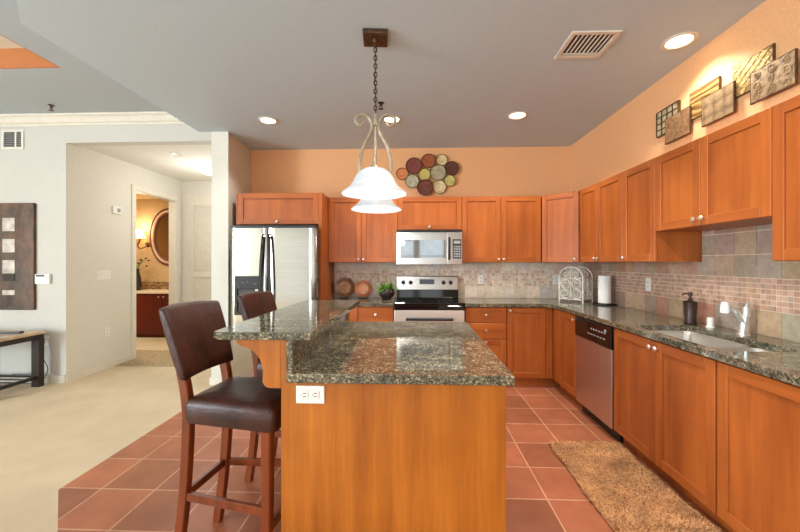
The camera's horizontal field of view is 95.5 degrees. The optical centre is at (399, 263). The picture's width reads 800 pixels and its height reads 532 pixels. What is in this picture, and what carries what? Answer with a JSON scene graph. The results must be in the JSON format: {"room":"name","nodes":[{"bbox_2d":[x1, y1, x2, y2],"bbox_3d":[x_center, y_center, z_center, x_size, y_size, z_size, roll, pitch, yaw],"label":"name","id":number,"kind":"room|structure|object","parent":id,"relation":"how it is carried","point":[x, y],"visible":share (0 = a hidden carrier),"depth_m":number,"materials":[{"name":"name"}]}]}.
{"room":"kitchen","nodes":[
{"label":"kitchen","id":0,"kind":"room"},
{"bbox_2d":[0,35,22,48],"bbox_3d":[-5.082,-1.885,0.380,4.215,0.125,5.570,0,0,2],"label":"ceiling","id":1,"kind":"structure","parent":0,"point":[5,43],"depth_m":3.03,"materials":[{"name":"white paint"}]},
{"bbox_2d":[0,0,163,113],"bbox_3d":[-2.934,-1.800,0.093,10.129,0.295,7.960,0,0,2],"label":"ceiling","id":2,"kind":"structure","parent":0,"point":[76,86],"depth_m":3.40,"materials":[{"name":"paint"}]},
{"bbox_2d":[0,34,59,68],"bbox_3d":[-5.082,-1.739,0.380,4.215,0.168,5.570,0,0,2],"label":"trim","id":3,"kind":"structure","parent":2,"relation":"attached to","point":[10,58],"depth_m":3.08,"materials":[{"name":"orange paint"}]},
{"bbox_2d":[0,124,210,374],"bbox_3d":[-4.967,-0.248,4.214,5.750,3.200,0.120,0,0,2],"label":"wall","id":4,"kind":"structure","parent":0,"point":[35,173],"depth_m":4.12,"materials":[{"name":"white paint"}]},
{"bbox_2d":[1,130,23,148],"bbox_3d":[-4.395,-1.403,4.127,0.260,0.220,0.010,0,0,2],"label":"air vent","id":5,"kind":"object","parent":4,"relation":"in","point":[10,139],"visible":1,"depth_m":4.13,"materials":[{"name":"white paint"}]},
{"bbox_2d":[0,203,35,309],"bbox_3d":[-4.385,-0.075,4.113,0.528,1.205,0.036,0,0,2],"label":"wall panel","id":6,"kind":"object","parent":4,"relation":"attached to","point":[17,220],"visible":1,"depth_m":4.10,"materials":[{"name":"brown wood"}]},
{"bbox_2d":[35,274,51,283],"bbox_3d":[-4.026,0.179,4.102,0.170,0.110,0.032,0,0,2],"label":"alarm keypad","id":7,"kind":"object","parent":4,"relation":"attached to","point":[39,278],"visible":1,"depth_m":4.09,"materials":[{"name":"white plastic"}]},
{"bbox_2d":[44,335,48,344],"bbox_3d":[-4.005,0.872,4.112,0.072,0.116,0.008,0,0,2],"label":"wall outlet","id":8,"kind":"object","parent":4,"relation":"attached to","point":[46,337],"visible":0.84,"depth_m":4.11,"materials":[{"name":"white plastic"}]},
{"bbox_2d":[0,354,131,382],"bbox_3d":[-5.783,1.310,4.653,4.085,0.085,0.965,0,0,2],"label":"baseboard","id":9,"kind":"structure","parent":4,"relation":"attached to","point":[80,374],"depth_m":4.25,"materials":[{"name":"white paint"}]},
{"bbox_2d":[0,111,184,126],"bbox_3d":[-5.041,-1.603,4.107,5.610,0.100,0.100,0,0,2],"label":"trim","id":10,"kind":"structure","parent":4,"relation":"attached to","point":[160,117],"depth_m":4.04,"materials":[{"name":"white paint"}]},
{"bbox_2d":[0,348,213,531],"bbox_3d":[-2.897,1.377,1.052,10.129,0.050,10.120,0,0,2],"label":"floor","id":11,"kind":"structure","parent":0,"point":[52,434],"depth_m":3.01,"materials":[{"name":"beige carpet"}]},
{"bbox_2d":[0,330,45,389],"bbox_3d":[-4.593,1.050,3.799,1.320,0.605,0.520,0,0,2],"label":"console table","id":12,"kind":"object","parent":11,"relation":"on","point":[36,337],"visible":1,"depth_m":3.96,"materials":[{"name":"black wood"}]},
{"bbox_2d":[0,331,23,333],"bbox_3d":[-4.125,0.737,3.861,0.200,0.020,0.050,0,0,-8],"label":"remote control","id":13,"kind":"object","parent":12,"relation":"on","point":[3,332],"visible":1,"depth_m":3.85,"materials":[{"name":"black plastic"}]},
{"bbox_2d":[12,339,47,383],"bbox_3d":[-4.117,1.095,4.056,0.368,0.489,0.054,0,0,-5],"label":"power cable","id":14,"kind":"object","parent":12,"relation":"hanging from","point":[44,339],"visible":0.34,"depth_m":4.04,"materials":[{"name":"black plastic"}]},
{"bbox_2d":[115,350,173,366],"bbox_3d":[-3.679,1.345,5.180,1.650,0.011,0.830,0,0,2],"label":"door mat","id":15,"kind":"object","parent":11,"relation":"on","point":[145,358],"visible":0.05,"depth_m":5.06,"materials":[{"name":"beige carpet"}]},
{"bbox_2d":[65,143,180,374],"bbox_3d":[-3.777,-0.248,5.629,0.120,3.200,3.040,0,0,2],"label":"wall","id":16,"kind":"structure","parent":0,"point":[96,238],"depth_m":4.52,"materials":[{"name":"beige paint"}]},
{"bbox_2d":[96,270,110,279],"bbox_3d":[-3.751,0.149,4.597,0.010,0.115,0.207,0,0,2],"label":"light switch","id":17,"kind":"object","parent":16,"relation":"attached to","point":[100,274],"visible":1,"depth_m":4.59,"materials":[{"name":"white plastic"}]},
{"bbox_2d":[105,327,109,336],"bbox_3d":[-3.750,0.882,4.657,0.008,0.116,0.072,0,0,2],"label":"wall outlet","id":18,"kind":"object","parent":16,"relation":"attached to","point":[107,330],"visible":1,"depth_m":4.66,"materials":[{"name":"white plastic"}]},
{"bbox_2d":[112,206,121,214],"bbox_3d":[-3.735,-0.698,4.797,0.027,0.100,0.130,0,0,2],"label":"thermostat","id":19,"kind":"object","parent":16,"relation":"attached to","point":[115,209],"visible":1,"depth_m":4.78,"materials":[{"name":"white plastic"}]},
{"bbox_2d":[131,184,179,358],"bbox_3d":[-3.770,0.124,5.574,0.138,2.455,1.030,0,0,2],"label":"trim","id":20,"kind":"structure","parent":16,"relation":"attached to","point":[174,201],"depth_m":5.94,"materials":[{"name":"white paint"}]},
{"bbox_2d":[82,144,210,180],"bbox_3d":[-2.894,-1.615,5.155,1.680,0.465,1.920,0,0,2],"label":"ceiling","id":21,"kind":"structure","parent":0,"point":[159,159],"depth_m":4.76,"materials":[{"name":"beige paint"}]},
{"bbox_2d":[171,153,182,157],"bbox_3d":[-2.825,-1.365,4.612,0.130,0.037,0.130,0,0,2],"label":"smoke detector","id":22,"kind":"object","parent":21,"relation":"attached to","point":[178,155],"visible":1,"depth_m":4.57,"materials":[{"name":"white plastic"}]},
{"bbox_2d":[200,166,210,174],"bbox_3d":[-2.751,-1.326,5.229,0.210,0.114,0.210,0,0,2],"label":"flush ceiling light","id":23,"kind":"object","parent":21,"relation":"attached to","point":[206,170],"visible":0.66,"depth_m":5.15,"materials":[{"name":"white glass"}]},
{"bbox_2d":[136,193,156,198],"bbox_3d":[-5.108,-1.458,5.740,2.550,0.380,2.920,0,0,2],"label":"ceiling","id":24,"kind":"structure","parent":0,"point":[138,196],"depth_m":7.03,"materials":[{"name":"paint"}]},
{"bbox_2d":[136,337,167,349],"bbox_3d":[-5.048,1.377,5.738,2.670,0.050,2.920,0,0,2],"label":"floor","id":25,"kind":"structure","parent":0,"point":[142,343],"depth_m":6.12,"materials":[{"name":"beige tile"}]},
{"bbox_2d":[136,281,168,336],"bbox_3d":[-4.785,0.857,6.873,1.950,0.990,0.628,0,0,2],"label":"vanity cabinet","id":26,"kind":"object","parent":25,"relation":"on","point":[152,296],"visible":0.27,"depth_m":6.58,"materials":[{"name":"brown wood"}]},
{"bbox_2d":[136,257,149,289],"bbox_3d":[-4.939,0.203,6.908,0.342,0.627,0.182,0,0,-8],"label":"flower vase","id":27,"kind":"object","parent":26,"relation":"on","point":[138,277],"visible":0.79,"depth_m":6.89,"materials":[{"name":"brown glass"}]},
{"bbox_2d":[136,199,168,280],"bbox_3d":[-5.166,-0.148,5.803,2.670,3.000,3.040,0,0,2],"label":"wall","id":28,"kind":"structure","parent":0,"point":[146,209],"depth_m":7.20,"materials":[{"name":"paint"}]},
{"bbox_2d":[136,230,149,248],"bbox_3d":[-5.057,-0.456,7.079,0.230,0.363,0.240,0,0,2],"label":"wall sconce","id":29,"kind":"object","parent":28,"relation":"attached to","point":[139,233],"visible":0.97,"depth_m":7.05,"materials":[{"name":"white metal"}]},
{"bbox_2d":[149,208,168,265],"bbox_3d":[-4.558,-0.518,7.164,0.774,1.134,0.052,0,0,2],"label":"oval mirror","id":30,"kind":"object","parent":28,"relation":"attached to","point":[159,229],"visible":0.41,"depth_m":7.17,"materials":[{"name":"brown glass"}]},
{"bbox_2d":[181,181,210,301],"bbox_3d":[-2.855,-0.248,6.174,1.680,3.200,0.120,0,0,2],"label":"wall","id":31,"kind":"structure","parent":0,"point":[187,187],"depth_m":6.14,"materials":[{"name":"beige paint"}]},
{"bbox_2d":[183,194,210,301],"bbox_3d":[-3.223,0.097,6.117,0.850,2.510,0.022,0,0,2],"label":"trim","id":32,"kind":"structure","parent":31,"relation":"attached to","point":[186,197],"depth_m":6.12,"materials":[{"name":"white paint"}]},
{"bbox_2d":[188,199,210,300],"bbox_3d":[-3.223,0.132,6.113,0.690,2.420,0.030,0,0,2],"label":"door","id":33,"kind":"structure","parent":31,"relation":"in","point":[199,210],"depth_m":6.12,"materials":[{"name":"white paint"}]},
{"bbox_2d":[211,132,250,376],"bbox_3d":[-1.960,-0.248,5.119,0.190,3.200,2.160,0,0,2],"label":"wall column","id":34,"kind":"structure","parent":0,"point":[230,158],"depth_m":4.04,"materials":[{"name":"beige paint"}]},
{"bbox_2d":[209,377,221,384],"bbox_3d":[-1.970,1.310,5.052,0.205,0.085,2.055,0,0,2],"label":"baseboard","id":35,"kind":"structure","parent":34,"relation":"attached to","point":[212,380],"depth_m":4.03,"materials":[{"name":"white paint"}]},
{"bbox_2d":[16,0,765,149],"bbox_3d":[-0.049,-1.704,2.130,4.519,0.489,4.993,0,0,2],"label":"ceiling","id":36,"kind":"structure","parent":0,"point":[453,72],"depth_m":2.62,"materials":[{"name":"paint"}]},
{"bbox_2d":[258,116,277,124],"bbox_3d":[-1.348,-1.454,3.715,0.200,0.009,0.200,0,0,2],"label":"recessed light","id":37,"kind":"object","parent":36,"relation":"in","point":[266,120],"visible":1,"depth_m":3.71,"materials":[{"name":"white paint"}]},
{"bbox_2d":[341,28,406,212],"bbox_3d":[-0.158,-0.921,2.333,0.367,1.075,0.967,0,0,-3],"label":"pendant light","id":38,"kind":"object","parent":36,"relation":"hanging from","point":[375,187],"visible":1,"depth_m":2.30,"materials":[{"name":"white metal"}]},
{"bbox_2d":[378,101,383,109],"bbox_3d":[-0.173,-1.429,3.309,0.060,0.060,0.059,0,0,2],"label":"sprinkler","id":39,"kind":"object","parent":36,"relation":"attached to","point":[381,103],"visible":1,"depth_m":3.30,"materials":[{"name":"black metal"}]},
{"bbox_2d":[382,115,401,123],"bbox_3d":[-0.084,-1.454,3.686,0.200,0.009,0.200,0,0,2],"label":"recessed light","id":40,"kind":"object","parent":36,"relation":"in","point":[390,120],"visible":0.66,"depth_m":3.69,"materials":[{"name":"white glass"}]},
{"bbox_2d":[507,111,527,119],"bbox_3d":[1.159,-1.454,3.588,0.200,0.009,0.200,0,0,2],"label":"recessed light","id":41,"kind":"object","parent":36,"relation":"in","point":[517,115],"visible":1,"depth_m":3.58,"materials":[{"name":"white glass"}]},
{"bbox_2d":[554,30,622,58],"bbox_3d":[1.244,-1.454,2.429,0.310,0.010,0.300,0,0,2],"label":"ceiling vent","id":42,"kind":"object","parent":36,"relation":"in","point":[580,44],"visible":1,"depth_m":2.41,"materials":[{"name":"white metal"}]},
{"bbox_2d":[660,32,698,50],"bbox_3d":[1.833,-1.454,2.388,0.200,0.009,0.200,0,0,2],"label":"recessed light","id":43,"kind":"object","parent":36,"relation":"in","point":[680,40],"visible":1,"depth_m":2.38,"materials":[{"name":"white glass"}]},
{"bbox_2d":[58,385,724,531],"bbox_3d":[0.090,1.377,2.215,4.249,0.050,4.813,0,0,2],"label":"floor","id":44,"kind":"structure","parent":0,"point":[135,489],"depth_m":2.25,"materials":[{"name":"tile"}]},
{"bbox_2d":[159,300,280,531],"bbox_3d":[-0.776,0.773,1.739,0.596,1.165,0.416,0,0,9],"label":"bar stool","id":45,"kind":"object","parent":44,"relation":"on","point":[240,403],"visible":0.87,"depth_m":1.61,"materials":[{"name":"brown leather"}]},
{"bbox_2d":[237,291,280,482],"bbox_3d":[-0.712,0.773,2.367,0.596,1.165,0.416,0,0,9],"label":"bar stool","id":46,"kind":"object","parent":44,"relation":"on","point":[252,304],"visible":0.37,"depth_m":2.25,"materials":[{"name":"brown leather"}]},
{"bbox_2d":[230,225,319,376],"bbox_3d":[-1.336,0.476,4.210,0.930,1.752,0.849,0,0,2],"label":"refrigerator","id":47,"kind":"object","parent":44,"relation":"on","point":[283,261],"visible":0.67,"depth_m":3.85,"materials":[{"name":"grey metal"}]},
{"bbox_2d":[236,193,333,299],"bbox_3d":[-1.345,0.285,4.350,0.978,2.134,0.650,0,0,2],"label":"tall cabinet","id":48,"kind":"object","parent":44,"relation":"on","point":[251,208],"visible":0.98,"depth_m":4.07,"materials":[{"name":"brown wood"}]},
{"bbox_2d":[236,340,505,531],"bbox_3d":[-0.100,0.830,2.076,1.086,1.045,1.238,0,0,2],"label":"kitchen island","id":49,"kind":"object","parent":44,"relation":"on","point":[370,457],"visible":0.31,"depth_m":1.46,"materials":[{"name":"brown wood"}]},
{"bbox_2d":[214,300,359,339],"bbox_3d":[-0.530,0.291,2.084,0.410,0.031,1.276,0,0,2],"label":"island countertop","id":50,"kind":"structure","parent":49,"relation":"on","point":[306,319],"depth_m":1.69,"materials":[{"name":"stone"}]},
{"bbox_2d":[296,385,324,403],"bbox_3d":[-0.361,0.529,1.463,0.116,0.072,0.008,0,0,2],"label":"wall outlet","id":51,"kind":"object","parent":49,"relation":"attached to","point":[304,394],"visible":1,"depth_m":1.46,"materials":[{"name":"white plastic"}]},
{"bbox_2d":[301,391,318,398],"bbox_3d":[-0.361,0.529,1.461,0.074,0.032,0.004,0,0,2],"label":"socket","id":52,"kind":"object","parent":51,"relation":"attached to","point":[304,394],"depth_m":1.46,"materials":[{"name":"white plastic"}]},
{"bbox_2d":[286,312,514,385],"bbox_3d":[0.021,0.392,2.072,0.896,0.169,1.298,0,0,2],"label":"island countertop","id":53,"kind":"structure","parent":49,"relation":"on","point":[347,351],"depth_m":1.67,"materials":[{"name":"stone"}]},
{"bbox_2d":[350,306,393,321],"bbox_3d":[-0.455,0.914,4.308,0.800,0.876,0.655,0,0,2],"label":"base cabinet","id":54,"kind":"object","parent":44,"relation":"on","point":[365,314],"visible":0.12,"depth_m":4.00,"materials":[{"name":"brown wood"}]},
{"bbox_2d":[330,297,395,306],"bbox_3d":[-0.456,0.457,4.311,0.798,0.038,0.644,0,0,2],"label":"countertop","id":55,"kind":"structure","parent":54,"relation":"on","point":[368,302],"depth_m":4.15,"materials":[{"name":"stone"}]},
{"bbox_2d":[372,281,399,299],"bbox_3d":[-0.166,0.312,4.366,0.321,0.253,0.305,0,0,-15],"label":"potted plant","id":56,"kind":"object","parent":55,"relation":"on","point":[386,292],"visible":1,"depth_m":4.28,"materials":[{"name":"green plant"}]},
{"bbox_3d":[-0.459,0.390,4.514,0.099,0.108,0.111,0,0,2],"label":"plate stand","id":57,"kind":"object","parent":55,"relation":"on","visible":0},
{"bbox_2d":[355,281,371,296],"bbox_3d":[-0.459,0.320,4.529,0.210,0.205,0.063,0,0,2],"label":"plate","id":58,"kind":"object","parent":57,"relation":"on","point":[362,288],"visible":1,"depth_m":4.54,"materials":[{"name":"orange ceramic"}]},
{"bbox_3d":[-0.692,0.390,4.523,0.099,0.108,0.111,0,0,2],"label":"plate stand","id":59,"kind":"object","parent":55,"relation":"on","visible":0},
{"bbox_2d":[335,278,354,296],"bbox_3d":[-0.691,0.302,4.542,0.248,0.242,0.070,0,0,2],"label":"plate","id":60,"kind":"object","parent":59,"relation":"on","point":[344,287],"visible":1,"depth_m":4.55,"materials":[{"name":"brown ceramic"}]},
{"bbox_2d":[394,276,464,321],"bbox_3d":[0.328,0.756,4.226,0.772,1.192,0.740,0,0,2],"label":"range","id":61,"kind":"object","parent":44,"relation":"on","point":[419,298],"visible":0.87,"depth_m":4.16,"materials":[{"name":"silver metal"}]},
{"bbox_2d":[394,297,464,305],"bbox_3d":[0.327,0.442,4.215,0.772,0.031,0.612,0,0,2],"label":"cooktop","id":62,"kind":"object","parent":61,"relation":"in","point":[399,301],"depth_m":4.05,"materials":[{"name":"black glass"}]},
{"bbox_2d":[464,307,505,365],"bbox_3d":[0.946,0.914,4.254,0.452,0.876,0.655,0,0,2],"label":"base cabinet","id":63,"kind":"object","parent":44,"relation":"on","point":[489,323],"visible":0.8,"depth_m":3.96,"materials":[{"name":"brown wood"}]},
{"bbox_2d":[506,307,558,385],"bbox_3d":[1.722,0.914,4.224,1.100,0.876,0.655,0,0,2],"label":"base cabinet","id":64,"kind":"object","parent":44,"relation":"on","point":[529,330],"visible":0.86,"depth_m":3.95,"materials":[{"name":"brown wood"}]},
{"bbox_2d":[553,308,582,407],"bbox_3d":[1.929,0.914,3.628,0.650,0.876,0.572,0,0,2],"label":"base cabinet","id":65,"kind":"object","parent":44,"relation":"on","point":[564,336],"visible":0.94,"depth_m":3.63,"materials":[{"name":"brown wood"}]},
{"bbox_2d":[575,316,623,442],"bbox_3d":[1.897,0.916,3.028,0.615,0.872,0.606,0,0,2],"label":"dishwasher","id":66,"kind":"object","parent":44,"relation":"on","point":[594,340],"visible":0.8,"depth_m":2.96,"materials":[{"name":"silver metal"}]},
{"bbox_2d":[548,440,722,531],"bbox_3d":[1.333,1.339,1.833,0.587,0.025,1.798,0,0,2],"label":"shag rug","id":67,"kind":"object","parent":44,"relation":"on","point":[627,495],"visible":1,"depth_m":2.12,"materials":[{"name":"beige carpet"}]},
{"bbox_2d":[614,328,756,531],"bbox_3d":[1.876,0.915,2.252,0.650,0.874,0.925,0,0,2],"label":"base cabinet","id":68,"kind":"object","parent":44,"relation":"on","point":[665,396],"visible":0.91,"depth_m":2.13,"materials":[{"name":"brown wood"}]},
{"bbox_2d":[717,362,799,531],"bbox_3d":[1.845,0.914,1.458,0.650,0.876,0.660,0,0,2],"label":"base cabinet","id":69,"kind":"object","parent":44,"relation":"on","point":[758,415],"visible":0.97,"depth_m":1.59,"materials":[{"name":"brown wood"}]},
{"bbox_2d":[459,298,799,386],"bbox_3d":[1.445,0.457,2.853,1.565,0.038,3.412,0,0,2],"label":"countertop","id":70,"kind":"structure","parent":69,"relation":"on","point":[782,364],"depth_m":2.36,"materials":[{"name":"stone"}]},
{"bbox_2d":[559,266,592,302],"bbox_3d":[2.014,0.237,4.170,0.255,0.402,0.280,0,0,-40],"label":"wire rack","id":71,"kind":"object","parent":70,"relation":"on","point":[575,278],"visible":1,"depth_m":4.13,"materials":[{"name":"white metal"}]},
{"bbox_2d":[592,275,616,305],"bbox_3d":[2.148,0.281,3.820,0.232,0.315,0.232,0,0,2],"label":"paper towel holder","id":72,"kind":"object","parent":70,"relation":"on","point":[599,304],"visible":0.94,"depth_m":3.78,"materials":[{"name":"black metal"}]},
{"bbox_2d":[598,276,610,302],"bbox_3d":[2.148,0.275,3.820,0.122,0.285,0.122,0,0,2],"label":"paper towel roll","id":73,"kind":"object","parent":72,"relation":"on","point":[604,282],"visible":1,"depth_m":3.77,"materials":[{"name":"white paper"}]},
{"bbox_2d":[681,292,697,324],"bbox_3d":[2.090,0.322,2.622,0.093,0.232,0.088,0,0,2],"label":"soap dispenser","id":74,"kind":"object","parent":70,"relation":"on","point":[690,307],"visible":1,"depth_m":2.60,"materials":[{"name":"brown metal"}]},
{"bbox_2d":[683,300,697,324],"bbox_3d":[2.092,0.354,2.622,0.088,0.168,0.088,0,0,2],"label":"bottle","id":75,"kind":"object","parent":74,"relation":"on","point":[690,307],"depth_m":2.59,"materials":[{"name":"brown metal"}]},
{"bbox_2d":[705,317,714,327],"bbox_3d":[2.117,0.403,2.481,0.052,0.070,0.052,0,0,2],"label":"air gap","id":76,"kind":"object","parent":70,"relation":"on","point":[710,320],"visible":1,"depth_m":2.46,"materials":[{"name":"white plastic"}]},
{"bbox_2d":[651,330,772,351],"bbox_3d":[1.823,0.571,2.187,0.399,0.192,0.778,0,0,2],"label":"sink","id":77,"kind":"object","parent":70,"relation":"in","point":[713,342],"visible":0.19,"depth_m":2.35,"materials":[{"name":"silver metal"}]},
{"bbox_2d":[720,302,750,335],"bbox_3d":[2.057,0.337,2.229,0.148,0.203,0.067,0,0,11],"label":"faucet","id":78,"kind":"object","parent":70,"relation":"on","point":[742,317],"visible":1,"depth_m":2.21,"materials":[{"name":"silver metal"}]},
{"bbox_2d":[251,146,583,297],"bbox_3d":[0.264,-0.248,4.671,4.389,3.200,0.130,0,0,2],"label":"wall","id":79,"kind":"structure","parent":0,"point":[483,171],"depth_m":4.59,"materials":[{"name":"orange paint"}]},
{"bbox_2d":[328,197,397,261],"bbox_3d":[-0.435,-0.396,4.455,0.828,0.772,0.350,0,0,2],"label":"upper cabinet","id":80,"kind":"object","parent":79,"relation":"attached to","point":[353,236],"visible":0.88,"depth_m":4.32,"materials":[{"name":"brown wood"}]},
{"bbox_2d":[396,154,458,195],"bbox_3d":[0.346,-1.111,4.586,0.790,0.525,0.054,0,0,2],"label":"wall sculpture","id":81,"kind":"object","parent":79,"relation":"attached to","point":[438,171],"visible":1,"depth_m":4.57,"materials":[{"name":"paint"}]},
{"bbox_2d":[398,197,461,229],"bbox_3d":[0.356,-0.588,4.425,0.751,0.389,0.350,0,0,2],"label":"upper cabinet","id":82,"kind":"object","parent":79,"relation":"attached to","point":[417,213],"visible":0.95,"depth_m":4.29,"materials":[{"name":"brown wood"}]},
{"bbox_2d":[397,230,461,264],"bbox_3d":[0.346,-0.184,4.374,0.756,0.402,0.451,0,0,2],"label":"microwave","id":83,"kind":"object","parent":82,"relation":"attached to","point":[414,247],"visible":1,"depth_m":4.19,"materials":[{"name":"grey metal"}]},
{"bbox_2d":[478,275,483,283],"bbox_3d":[1.016,0.207,4.573,0.072,0.116,0.008,0,0,2],"label":"wall outlet","id":84,"kind":"object","parent":79,"relation":"attached to","point":[480,277],"visible":1,"depth_m":4.57,"materials":[{"name":"white plastic"}]},
{"bbox_2d":[462,196,540,261],"bbox_3d":[1.190,-0.396,4.393,0.914,0.772,0.350,0,0,2],"label":"upper cabinet","id":85,"kind":"object","parent":79,"relation":"attached to","point":[494,228],"visible":0.99,"depth_m":4.25,"materials":[{"name":"brown wood"}]},
{"bbox_2d":[553,275,558,283],"bbox_3d":[1.946,0.207,4.537,0.072,0.116,0.008,0,0,2],"label":"wall outlet","id":86,"kind":"object","parent":79,"relation":"attached to","point":[555,277],"visible":1,"depth_m":4.54,"materials":[{"name":"white plastic"}]},
{"bbox_2d":[541,191,579,261],"bbox_3d":[1.952,-0.396,4.216,0.605,0.772,0.588,0,0,0],"label":"upper cabinet","id":87,"kind":"object","parent":79,"relation":"attached to","point":[560,213],"visible":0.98,"depth_m":4.07,"materials":[{"name":"brown wood"}]},
{"bbox_2d":[570,0,799,342],"bbox_3d":[2.126,-0.248,0.230,0.327,3.200,8.623,0,0,2],"label":"wall","id":88,"kind":"structure","parent":0,"point":[627,139],"depth_m":2.61,"materials":[{"name":"orange paint"}]},
{"bbox_2d":[580,172,621,261],"bbox_3d":[2.068,-0.396,3.507,0.365,0.772,0.803,0,0,2],"label":"upper cabinet","id":89,"kind":"object","parent":88,"relation":"attached to","point":[600,202],"visible":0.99,"depth_m":3.46,"materials":[{"name":"brown wood"}]},
{"bbox_2d":[620,158,701,261],"bbox_3d":[2.044,-0.396,2.892,0.365,0.772,0.423,0,0,2],"label":"upper cabinet","id":90,"kind":"object","parent":88,"relation":"attached to","point":[641,242],"visible":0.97,"depth_m":2.80,"materials":[{"name":"brown wood"}]},
{"bbox_2d":[656,100,691,144],"bbox_3d":[2.040,-1.050,2.716,0.036,0.289,0.374,0,0,2],"label":"wall art","id":91,"kind":"object","parent":88,"relation":"attached to","point":[675,123],"visible":1,"depth_m":2.69,"materials":[{"name":"brown metal"}]},
{"bbox_2d":[584,224,799,342],"bbox_3d":[2.221,0.085,2.475,0.010,0.706,4.117,0,0,2],"label":"backsplash","id":92,"kind":"structure","parent":88,"relation":"attached to","point":[737,267],"depth_m":2.49,"materials":[{"name":"tile"}]},
{"bbox_2d":[646,278,650,290],"bbox_3d":[2.243,0.192,3.286,0.008,0.116,0.072,0,0,2],"label":"wall outlet","id":93,"kind":"object","parent":92,"relation":"attached to","point":[648,280],"visible":1,"depth_m":3.28,"materials":[{"name":"white plastic"}]},
{"bbox_2d":[690,76,735,127],"bbox_3d":[2.026,-1.048,2.369,0.036,0.285,0.379,0,0,2],"label":"wall art","id":94,"kind":"object","parent":88,"relation":"attached to","point":[710,102],"visible":0.98,"depth_m":2.34,"materials":[{"name":"gold metal"}]},
{"bbox_2d":[655,107,771,231],"bbox_3d":[2.019,-0.507,2.243,0.365,0.549,0.873,0,0,2],"label":"upper cabinet","id":95,"kind":"object","parent":88,"relation":"attached to","point":[722,178],"visible":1,"depth_m":2.14,"materials":[{"name":"brown wood"}]},
{"bbox_2d":[732,43,797,104],"bbox_3d":[2.011,-1.045,2.019,0.040,0.285,0.385,0,0,2],"label":"wall art","id":96,"kind":"object","parent":88,"relation":"attached to","point":[762,75],"visible":1,"depth_m":1.99,"materials":[{"name":"gold metal"}]},
{"bbox_2d":[772,94,799,260],"bbox_3d":[1.993,-0.396,1.555,0.365,0.772,0.500,0,0,2],"label":"upper cabinet","id":97,"kind":"object","parent":88,"relation":"attached to","point":[785,114],"visible":1,"depth_m":1.75,"materials":[{"name":"brown wood"}]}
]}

